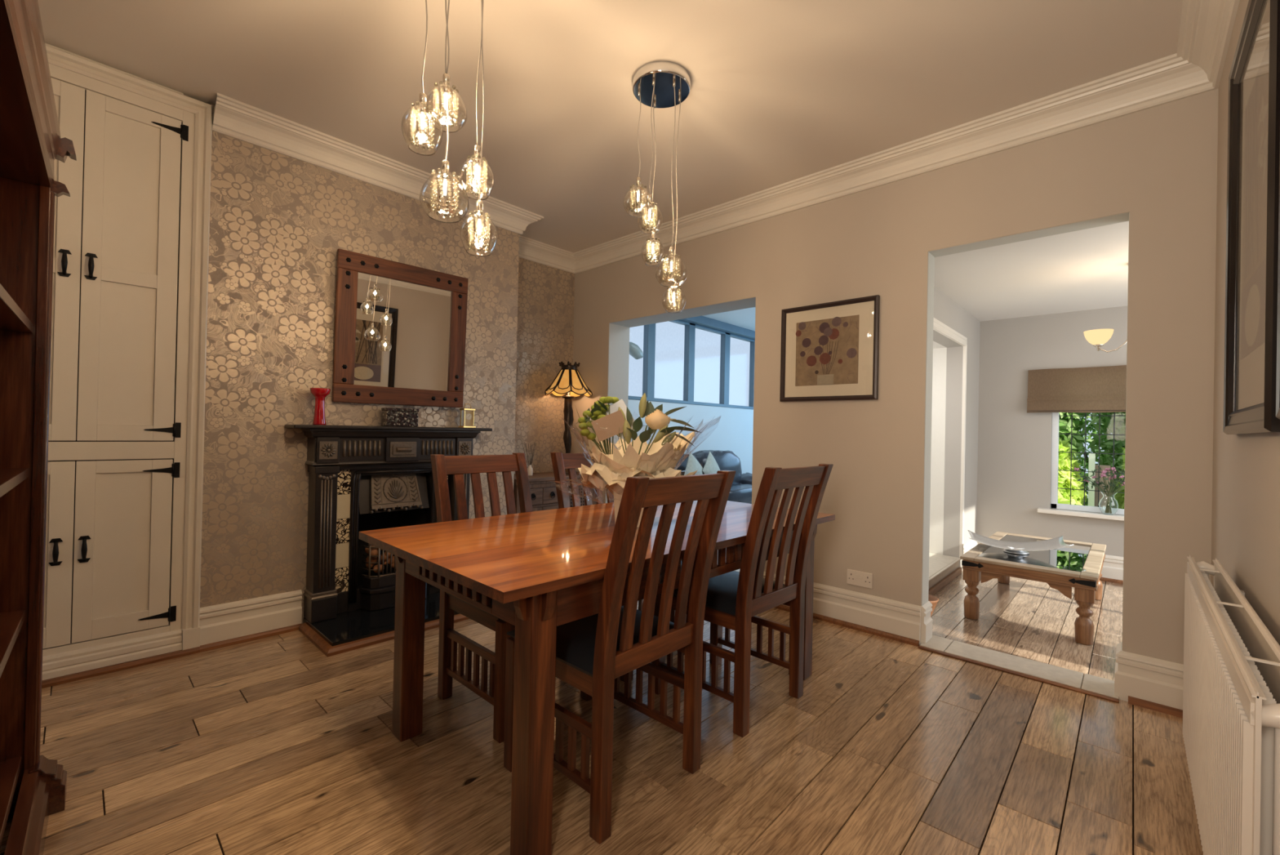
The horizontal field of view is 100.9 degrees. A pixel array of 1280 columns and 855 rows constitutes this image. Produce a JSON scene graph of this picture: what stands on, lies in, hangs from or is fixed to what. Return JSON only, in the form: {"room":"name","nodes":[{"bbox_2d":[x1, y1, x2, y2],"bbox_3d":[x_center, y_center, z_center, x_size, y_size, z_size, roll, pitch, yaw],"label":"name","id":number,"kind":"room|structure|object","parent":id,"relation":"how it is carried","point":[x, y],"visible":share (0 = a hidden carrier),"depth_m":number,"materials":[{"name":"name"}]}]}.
{"room":"dining room","nodes":[
{"label":"dining room","id":0,"kind":"room"},
{"bbox_2d":[200,102,519,623],"bbox_3d":[-1.693,-0.241,3.399,0.453,2.685,1.790,1,0,43],"label":"wall","id":1,"kind":"structure","parent":0,"point":[278,222],"depth_m":2.85,"materials":[{"name":"beige paper"}]},
{"bbox_2d":[199,589,302,645],"bbox_3d":[-2.005,0.990,2.737,0.024,0.205,0.434,1,0,43],"label":"baseboard","id":2,"kind":"structure","parent":1,"relation":"attached to","point":[232,620],"depth_m":2.72,"materials":[{"name":"white paint"}]},
{"bbox_2d":[200,623,301,652],"bbox_3d":[-1.991,1.079,2.721,0.020,0.026,0.434,1,0,43],"label":"trim","id":3,"kind":"structure","parent":1,"relation":"attached to","point":[215,645],"depth_m":2.70,"materials":[{"name":"brown wood"}]},
{"bbox_2d":[332,248,468,407],"bbox_3d":[-1.442,-0.568,3.250,0.776,0.860,0.071,2,0,-45],"label":"wall mirror","id":4,"kind":"object","parent":1,"relation":"attached to","point":[400,334],"visible":1,"depth_m":3.21,"materials":[{"name":"brown wood"}]},
{"bbox_2d":[212,0,1239,273],"bbox_3d":[-0.352,-1.494,2.199,4.022,0.135,3.580,1,0,43],"label":"trim","id":5,"kind":"structure","parent":1,"relation":"attached to","point":[1206,26],"depth_m":2.79,"materials":[{"name":"white paint"}]},
{"bbox_2d":[514,257,574,473],"bbox_3d":[-0.899,-0.217,4.654,0.100,2.685,1.190,1,0,43],"label":"wall","id":6,"kind":"structure","parent":0,"point":[546,294],"depth_m":4.62,"materials":[{"name":"beige paper"}]},
{"bbox_2d":[0,571,1203,854],"bbox_3d":[0.838,1.167,2.739,5.086,0.030,6.090,1,0,43],"label":"floor","id":7,"kind":"structure","parent":0,"point":[275,744],"depth_m":1.80,"materials":[{"name":"brown wood"}]},
{"bbox_2d":[0,0,76,854],"bbox_3d":[-1.115,0.134,0.738,2.004,1.932,0.385,1,0,45],"label":"bookcase","id":8,"kind":"object","parent":7,"relation":"on","point":[33,786],"visible":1,"depth_m":1.46,"materials":[{"name":"brown wood"}]},
{"bbox_2d":[41,42,212,688],"bbox_3d":[-2.583,-0.264,2.409,0.496,2.683,0.884,1,0,43],"label":"tall cabinet","id":9,"kind":"object","parent":7,"relation":"on","point":[131,255],"visible":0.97,"depth_m":2.39,"materials":[{"name":"beige paint"}]},
{"bbox_2d":[298,591,469,657],"bbox_3d":[-1.353,1.083,3.072,0.517,0.050,0.986,1,0,43],"label":"hearth","id":10,"kind":"object","parent":7,"relation":"on","point":[361,628],"visible":0.5,"depth_m":2.79,"materials":[{"name":"black stone"}]},
{"bbox_2d":[284,424,492,622],"bbox_3d":[-1.544,0.523,3.268,0.415,1.062,1.149,1,0,43],"label":"fireplace","id":11,"kind":"object","parent":10,"relation":"on","point":[362,477],"visible":0.68,"depth_m":3.04,"materials":[{"name":"black metal"}]},
{"bbox_2d":[309,387,330,424],"bbox_3d":[-1.742,-0.113,2.873,0.097,0.198,0.097,1,0,43],"label":"vase","id":12,"kind":"object","parent":11,"relation":"on","point":[320,393],"visible":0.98,"depth_m":2.85,"materials":[{"name":"red glass"}]},
{"bbox_2d":[284,424,492,431],"bbox_3d":[-1.450,0.004,3.193,0.186,0.020,1.149,1,0,43],"label":"mantel shelf","id":13,"kind":"object","parent":11,"relation":"attached to","point":[303,427],"depth_m":3.01,"materials":[{"name":"black wood"}]},
{"bbox_2d":[358,472,429,514],"bbox_3d":[-1.491,0.388,3.219,0.097,0.236,0.410,1,0,43],"label":"hood","id":14,"kind":"object","parent":11,"relation":"attached to","point":[378,492],"depth_m":3.20,"materials":[{"name":"metal"}]},
{"bbox_2d":[381,407,418,426],"bbox_3d":[-1.452,-0.061,3.199,0.086,0.110,0.193,1,0,43],"label":"trinket box","id":15,"kind":"object","parent":11,"relation":"on","point":[391,416],"visible":1,"depth_m":3.16,"materials":[{"name":"tile"}]},
{"bbox_2d":[457,403,475,427],"bbox_3d":[-1.149,-0.078,3.516,0.070,0.160,0.090,1,0,43],"label":"clock","id":16,"kind":"object","parent":11,"relation":"on","point":[468,413],"visible":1,"depth_m":3.50,"materials":[{"name":"gold metal"}]},
{"bbox_2d":[430,452,592,742],"bbox_3d":[-0.543,0.622,2.235,0.590,0.997,0.455,1,0,43],"label":"dining chair","id":17,"kind":"object","parent":7,"relation":"on","point":[442,465],"visible":0.41,"depth_m":2.18,"materials":[{"name":"brown wood"}]},
{"bbox_2d":[513,471,596,513],"bbox_3d":[-0.787,0.759,4.379,0.411,0.735,0.845,1,0,43],"label":"sideboard","id":18,"kind":"object","parent":7,"relation":"on","point":[542,485],"visible":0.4,"depth_m":4.15,"materials":[{"name":"wood"}]},
{"bbox_2d":[522,442,536,475],"bbox_3d":[-0.890,0.254,4.268,0.090,0.268,0.126,1,0,43],"label":"reed diffuser","id":19,"kind":"object","parent":18,"relation":"on","point":[530,469],"visible":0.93,"depth_m":4.26,"materials":[{"name":"white plastic"}]},
{"bbox_2d":[527,464,533,475],"bbox_3d":[-0.890,0.345,4.269,0.048,0.086,0.048,1,0,43],"label":"bottle","id":20,"kind":"object","parent":19,"relation":"attached to","point":[530,470],"depth_m":4.25,"materials":[{"name":"white ceramic"}]},
{"bbox_2d":[544,360,592,474],"bbox_3d":[-0.619,-0.083,4.553,0.409,0.956,0.409,1,0,43],"label":"table lamp","id":21,"kind":"object","parent":18,"relation":"on","point":[569,381],"visible":0.91,"depth_m":4.50,"materials":[{"name":"brown metal"}]},
{"bbox_2d":[358,500,835,854],"bbox_3d":[-0.044,0.761,2.187,0.947,0.740,1.788,1,0,44],"label":"dining table","id":22,"kind":"object","parent":7,"relation":"on","point":[538,572],"visible":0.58,"depth_m":1.58,"materials":[{"name":"brown wood"}]},
{"bbox_2d":[560,392,718,527],"bbox_3d":[-0.036,0.125,2.113,0.607,0.528,0.617,1,0,43],"label":"flower bouquet","id":23,"kind":"object","parent":22,"relation":"on","point":[614,463],"visible":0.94,"depth_m":2.06,"materials":[{"name":"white plant"}]},
{"bbox_2d":[550,451,686,681],"bbox_3d":[-0.106,0.633,2.703,0.590,0.997,0.455,1,0,43],"label":"dining chair","id":24,"kind":"object","parent":7,"relation":"on","point":[561,461],"visible":0.12,"depth_m":2.75,"materials":[{"name":"brown wood"}]},
{"bbox_2d":[503,470,735,844],"bbox_3d":[-0.075,0.629,1.715,0.590,0.997,0.455,1,0,43],"label":"dining chair","id":25,"kind":"object","parent":7,"relation":"on","point":[593,651],"visible":0.84,"depth_m":1.56,"materials":[{"name":"brown wood"}]},
{"bbox_2d":[651,463,833,737],"bbox_3d":[0.420,0.642,2.227,0.455,0.997,0.590,2,0,-45],"label":"dining chair","id":26,"kind":"object","parent":7,"relation":"on","point":[734,598],"visible":0.91,"depth_m":2.07,"materials":[{"name":"brown wood"}]},
{"bbox_2d":[928,594,938,616],"bbox_3d":[1.662,1.088,3.143,0.196,0.166,0.206,1,0,43],"label":"wicker planter","id":27,"kind":"object","parent":7,"relation":"on","point":[934,600],"visible":0.04,"depth_m":3.11,"materials":[{"name":"brown wicker"}]},
{"bbox_2d":[960,531,1106,644],"bbox_3d":[2.634,1.003,3.500,0.647,0.382,1.223,1,0,43],"label":"coffee table","id":28,"kind":"object","parent":7,"relation":"on","point":[984,562],"visible":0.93,"depth_m":3.19,"materials":[{"name":"brown wood"}]},
{"bbox_2d":[967,529,1073,554],"bbox_3d":[2.439,0.751,3.424,0.529,0.112,0.337,1,0,30],"label":"dish","id":29,"kind":"object","parent":28,"relation":"on","point":[1019,548],"visible":1,"depth_m":3.42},
{"bbox_2d":[1062,565,1085,571],"bbox_3d":[2.476,0.806,3.011,0.104,0.006,0.104,1,0,43],"label":"coaster","id":30,"kind":"object","parent":28,"relation":"on","point":[1068,567],"visible":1,"depth_m":3.00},
{"bbox_2d":[37,0,1182,253],"bbox_3d":[-0.281,-1.599,2.272,4.222,0.080,3.980,1,0,43],"label":"ceiling","id":31,"kind":"structure","parent":0,"point":[782,91],"depth_m":2.30,"materials":[{"name":"paint"}]},
{"bbox_2d":[401,0,497,256],"bbox_3d":[-0.549,-1.052,1.592,0.258,1.032,0.278,1,0,43],"label":"pendant light","id":32,"kind":"object","parent":31,"relation":"hanging from","point":[446,99],"visible":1,"depth_m":1.58,"materials":[{"name":"clear glass"}]},
{"bbox_2d":[622,61,690,312],"bbox_3d":[0.071,-1.035,2.332,0.286,1.032,0.317,1,0,3],"label":"pendant light","id":33,"kind":"object","parent":31,"relation":"hanging from","point":[656,84],"visible":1,"depth_m":2.31,"materials":[{"name":"clear glass"}]},
{"bbox_2d":[627,399,753,474],"bbox_3d":[0.678,-0.190,6.951,0.100,2.720,4.320,1,0,43],"label":"wall","id":34,"kind":"structure","parent":0,"point":[733,430],"depth_m":7.26,"materials":[{"name":"paint"}]},
{"bbox_2d":[628,319,755,408],"bbox_3d":[0.709,-0.824,6.944,0.080,1.050,4.310,1,0,43],"label":"window","id":35,"kind":"structure","parent":34,"relation":"in","point":[649,335],"depth_m":6.84,"materials":[{"name":"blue glass"}]},
{"bbox_2d":[678,315,755,339],"bbox_3d":[0.780,-1.398,6.893,0.100,0.100,4.310,1,0,43],"label":"trim","id":36,"kind":"structure","parent":34,"relation":"attached to","point":[703,321],"depth_m":7.18,"materials":[{"name":"white paint"}]},
{"bbox_2d":[702,306,755,330],"bbox_3d":[1.884,-1.455,5.932,3.025,0.050,4.410,1,0,43],"label":"ceiling","id":37,"kind":"structure","parent":0,"point":[744,317],"depth_m":6.92,"materials":[{"name":"white paint"}]},
{"bbox_2d":[570,88,1218,663],"bbox_3d":[0.966,-0.184,3.559,4.122,2.685,0.255,1,0,43],"label":"wall","id":38,"kind":"structure","parent":0,"point":[1157,165],"depth_m":2.85,"materials":[{"name":"beige paint"}]},
{"bbox_2d":[779,294,879,401],"bbox_3d":[1.136,-0.461,3.213,0.601,0.593,0.030,1,0,43],"label":"framed print","id":39,"kind":"object","parent":38,"relation":"attached to","point":[830,350],"visible":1,"depth_m":3.19,"materials":[{"name":"beige paper"}]},
{"bbox_2d":[763,571,921,644],"bbox_3d":[1.198,1.060,3.296,1.078,0.205,0.279,1,0,43],"label":"baseboard","id":40,"kind":"structure","parent":38,"relation":"attached to","point":[886,615],"depth_m":3.01,"materials":[{"name":"white paint"}]},
{"bbox_2d":[774,604,919,646],"bbox_3d":[1.182,1.149,3.295,1.098,0.026,0.299,1,0,43],"label":"trim","id":41,"kind":"structure","parent":38,"relation":"attached to","point":[867,629],"depth_m":3.02,"materials":[{"name":"brown wood"}]},
{"bbox_2d":[846,568,872,588],"bbox_3d":[1.273,0.877,3.063,0.146,0.086,0.014,1,0,43],"label":"wall socket","id":42,"kind":"object","parent":38,"relation":"attached to","point":[854,577],"visible":1,"depth_m":3.06,"materials":[{"name":"white plastic"}]},
{"bbox_2d":[605,212,1129,650],"bbox_3d":[1.002,0.100,3.518,3.290,2.120,0.247,1,0,43],"label":"trim","id":43,"kind":"structure","parent":38,"relation":"attached to","point":[619,331],"depth_m":2.91,"materials":[{"name":"grey paint"}]},
{"bbox_2d":[920,600,932,643],"bbox_3d":[1.566,1.066,2.883,0.024,0.205,0.130,1,0,43],"label":"baseboard","id":44,"kind":"structure","parent":38,"relation":"attached to","point":[926,619],"depth_m":2.85,"materials":[{"name":"white paint"}]},
{"bbox_2d":[920,635,953,652],"bbox_3d":[1.598,1.163,2.844,0.112,0.012,0.210,1,0,43],"label":"trim","id":45,"kind":"structure","parent":38,"relation":"attached to","point":[936,642],"depth_m":2.83,"materials":[{"name":"wood"}]},
{"bbox_2d":[944,640,1083,688],"bbox_3d":[1.839,1.167,2.619,0.542,0.012,0.210,1,0,43],"label":"trim","id":46,"kind":"structure","parent":38,"relation":"attached to","point":[1071,677],"depth_m":2.59,"materials":[{"name":"wood"}]},
{"bbox_2d":[918,645,1119,702],"bbox_3d":[1.762,1.166,2.527,0.785,0.010,0.026,1,0,43],"label":"trim","id":47,"kind":"structure","parent":38,"relation":"attached to","point":[1088,692],"depth_m":2.48,"materials":[{"name":"brown wood"}]},
{"bbox_2d":[1081,673,1119,699],"bbox_3d":[2.085,1.171,2.389,0.125,0.012,0.210,1,0,43],"label":"trim","id":48,"kind":"structure","parent":38,"relation":"attached to","point":[1105,686],"depth_m":2.38,"materials":[{"name":"wood"}]},
{"bbox_2d":[1114,641,1183,709],"bbox_3d":[2.219,1.076,2.257,0.282,0.205,0.154,1,0,43],"label":"baseboard","id":49,"kind":"structure","parent":38,"relation":"attached to","point":[1156,680],"depth_m":2.23,"materials":[{"name":"white paint"}]},
{"bbox_2d":[1128,695,1182,717],"bbox_3d":[2.174,1.165,2.178,0.238,0.026,0.020,1,0,43],"label":"trim","id":50,"kind":"structure","parent":38,"relation":"attached to","point":[1133,700],"depth_m":2.20,"materials":[{"name":"brown wood"}]},
{"bbox_2d":[928,347,946,554],"bbox_3d":[1.841,-0.069,4.180,0.705,2.500,1.500,1,0,43],"label":"wall","id":51,"kind":"structure","parent":0,"point":[940,354],"depth_m":4.48,"materials":[{"name":"white paint"}]},
{"bbox_2d":[933,341,946,348],"bbox_3d":[1.869,-0.714,4.170,0.665,0.050,1.380,1,0,43],"label":"ceiling","id":52,"kind":"structure","parent":0,"point":[935,345],"depth_m":4.37,"materials":[{"name":"white paint"}]},
{"bbox_2d":[928,552,960,588],"bbox_3d":[1.882,1.117,4.112,0.805,0.128,1.380,1,0,43],"label":"floor","id":53,"kind":"structure","parent":0,"point":[940,566],"depth_m":4.10,"materials":[{"name":"stone"}]},
{"bbox_2d":[933,285,980,567],"bbox_3d":[2.235,0.098,4.000,0.120,2.180,2.380,1,0,43],"label":"wall","id":54,"kind":"structure","parent":0,"point":[946,310],"depth_m":4.42,"materials":[{"name":"grey paint"}]},
{"bbox_2d":[928,566,961,595],"bbox_3d":[2.168,1.161,3.844,0.019,0.050,1.380,1,0,43],"label":"trim","id":55,"kind":"structure","parent":54,"relation":"attached to","point":[938,586],"depth_m":3.96,"materials":[{"name":"brown wood"}]},
{"bbox_2d":[933,317,967,556],"bbox_3d":[2.191,0.147,3.848,0.026,1.818,1.536,1,0,43],"label":"trim","id":56,"kind":"structure","parent":54,"relation":"attached to","point":[939,326],"depth_m":4.35,"materials":[{"name":"white paint"}]},
{"bbox_2d":[933,221,1128,321],"bbox_3d":[3.212,-1.016,3.184,2.675,0.080,2.480,1,0,43],"label":"ceiling","id":57,"kind":"structure","parent":0,"point":[1087,268],"depth_m":3.43,"materials":[{"name":"white paint"}]},
{"bbox_2d":[1083,328,1127,352],"bbox_3d":[2.939,-0.719,3.157,0.439,0.523,0.485,1,0,43],"label":"chandelier","id":58,"kind":"object","parent":57,"relation":"hanging from","point":[1096,337],"visible":0.23,"depth_m":3.22,"materials":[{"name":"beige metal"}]},
{"bbox_2d":[976,306,1127,556],"bbox_3d":[4.006,0.136,4.056,2.675,2.180,0.120,1,0,43],"label":"wall","id":59,"kind":"structure","parent":0,"point":[1014,468],"depth_m":4.59,"materials":[{"name":"grey paint"}]},
{"bbox_2d":[961,539,1123,580],"bbox_3d":[3.732,1.116,3.822,2.335,0.205,0.560,1,0,43],"label":"baseboard","id":60,"kind":"structure","parent":59,"relation":"attached to","point":[1113,567],"depth_m":4.18,"materials":[{"name":"white paint"}]},
{"bbox_2d":[1026,364,1126,412],"bbox_3d":[3.862,-0.301,4.072,1.418,0.374,0.067,1,0,43],"label":"blind","id":61,"kind":"object","parent":59,"relation":"attached to","point":[1093,388],"visible":0.48,"depth_m":4.32,"materials":[{"name":"brown fabric"}]},
{"bbox_2d":[1037,412,1125,520],"bbox_3d":[3.892,0.126,4.087,1.285,1.205,0.150,1,0,43],"label":"window","id":62,"kind":"structure","parent":59,"relation":"in","point":[1055,415],"depth_m":4.39,"materials":[{"name":"white paint"}]},
{"bbox_2d":[1074,465,1124,515],"bbox_3d":[3.710,0.493,4.167,0.448,0.393,0.172,1,0,43],"label":"flower vase","id":63,"kind":"object","parent":62,"relation":"on","point":[1095,483],"visible":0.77,"depth_m":4.17,"materials":[{"name":"clear glass"}]},
{"bbox_2d":[1111,447,1124,508],"bbox_3d":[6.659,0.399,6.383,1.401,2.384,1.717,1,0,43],"label":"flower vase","id":64,"kind":"object","parent":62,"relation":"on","point":[1117,496],"visible":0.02,"depth_m":6.73,"materials":[{"name":"clear glass"}]},
{"bbox_2d":[1099,577,1123,584],"bbox_3d":[3.730,1.206,3.805,2.311,0.026,0.536,1,0,43],"label":"trim","id":65,"kind":"structure","parent":59,"relation":"attached to","point":[1103,579],"depth_m":4.16,"materials":[{"name":"brown wood"}]},
{"bbox_2d":[1210,0,1279,644],"bbox_3d":[1.138,-0.194,0.796,0.100,2.685,3.810,1,0,43],"label":"wall","id":66,"kind":"structure","parent":0,"point":[1246,521],"depth_m":1.60,"materials":[{"name":"beige paint"}]},
{"bbox_2d":[1182,555,1279,854],"bbox_3d":[1.384,0.780,1.230,0.107,0.751,1.380,1,0,43],"label":"radiator","id":67,"kind":"object","parent":66,"relation":"attached to","point":[1231,689],"visible":1,"depth_m":1.01,"materials":[{"name":"metal"}]},
{"bbox_2d":[1222,0,1279,434],"bbox_3d":[1.607,-0.549,1.387,0.030,1.130,0.720,1,0,43],"label":"framed print","id":68,"kind":"object","parent":66,"relation":"attached to","point":[1250,374],"visible":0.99,"depth_m":1.36,"materials":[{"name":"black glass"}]},
{"bbox_2d":[1275,156,1279,419],"bbox_3d":[1.044,-0.574,0.784,0.030,1.110,0.710,1,0,43],"label":"framed print","id":69,"kind":"object","parent":66,"relation":"attached to","point":[1277,377],"visible":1,"depth_m":1.04,"materials":[{"name":"clear glass"}]},
{"bbox_3d":[1.719,1.202,5.808,3.015,0.030,4.520,1,0,43],"label":"floor","id":70,"kind":"structure","parent":0,"visible":0},
{"bbox_2d":[629,342,643,359],"bbox_3d":[-0.172,0.101,5.797,0.200,2.091,0.483,1,0,43],"label":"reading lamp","id":71,"kind":"object","parent":70,"relation":"on","point":[635,351],"visible":0.28,"depth_m":5.82,"materials":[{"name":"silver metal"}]},
{"bbox_2d":[675,449,752,503],"bbox_3d":[0.986,0.731,6.476,0.780,0.888,2.561,1,0,43],"label":"leather sofa","id":72,"kind":"object","parent":70,"relation":"on","point":[740,491],"visible":0.13,"depth_m":6.41,"materials":[{"name":"black leather"}]},
{"bbox_2d":[675,453,699,475],"bbox_3d":[0.405,0.565,6.085,0.461,0.562,0.630,1,0,43],"label":"cushion","id":73,"kind":"object","parent":72,"relation":"on","point":[682,466],"depth_m":5.87,"materials":[{"name":"fabric"}]},
{"bbox_2d":[684,450,703,475],"bbox_3d":[0.591,0.487,5.756,0.124,0.469,0.478,1,0,34],"label":"throw cushion","id":74,"kind":"object","parent":72,"relation":"on","point":[692,464],"visible":0.56,"depth_m":5.70,"materials":[{"name":"white fabric"}]},
{"bbox_2d":[702,449,719,474],"bbox_3d":[0.816,0.493,5.998,0.120,0.473,0.479,1,0,31],"label":"throw cushion","id":75,"kind":"object","parent":72,"relation":"on","point":[711,466],"visible":0.62,"depth_m":5.93,"materials":[{"name":"white fabric"}]},
{"bbox_2d":[692,449,742,484],"bbox_3d":[0.927,0.573,6.645,0.460,0.574,0.900,1,0,43],"label":"cushion","id":76,"kind":"object","parent":72,"relation":"on","point":[726,460],"depth_m":6.51,"materials":[{"name":"fabric"}]},
{"bbox_2d":[727,483,751,503],"bbox_3d":[1.141,0.809,6.439,0.500,0.225,0.900,1,0,43],"label":"seat cushion","id":77,"kind":"object","parent":72,"relation":"on","point":[739,492],"depth_m":6.18,"materials":[{"name":"leather"}]},
{"label":"outside","id":78,"kind":"structure","parent":0,"visible":0},
{"bbox_3d":[7.420,1.593,7.975,16.000,0.050,10.160,1,0,43],"label":"ground","id":79,"kind":"structure","parent":78,"visible":0},
{"bbox_2d":[1057,436,1088,505],"bbox_3d":[5.356,0.806,7.028,0.940,1.525,1.576,1,0,43],"label":"bush","id":80,"kind":"object","parent":79,"relation":"on","point":[1064,458],"visible":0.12,"depth_m":6.57,"materials":[{"name":"green plant"}]},
{"bbox_2d":[1058,412,1092,467],"bbox_3d":[6.184,-0.757,8.752,2.127,4.701,2.112,1,0,9],"label":"evergreen","id":81,"kind":"object","parent":79,"relation":"on","point":[1064,425],"visible":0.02,"depth_m":7.95,"materials":[{"name":"green plant"}]},
{"bbox_2d":[1072,412,1114,507],"bbox_3d":[9.564,-0.651,10.752,5.609,4.654,1.619,1,0,43],"label":"hedge","id":82,"kind":"object","parent":79,"relation":"on","point":[1094,431],"visible":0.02,"depth_m":10.68,"materials":[{"name":"green plant"}]},
{"bbox_2d":[1088,453,1111,506],"bbox_3d":[5.764,0.926,6.630,0.200,1.200,0.310,1,0,43],"label":"brick pier","id":83,"kind":"structure","parent":79,"relation":"on","point":[1092,495],"depth_m":6.57,"materials":[{"name":"white paint"}]},
{"bbox_2d":[1087,411,1125,507],"bbox_3d":[7.950,-0.557,7.658,2.194,4.353,2.238,1,0,43],"label":"shrub","id":84,"kind":"object","parent":79,"relation":"on","point":[1120,420],"visible":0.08,"depth_m":7.97,"materials":[{"name":"green plant"}]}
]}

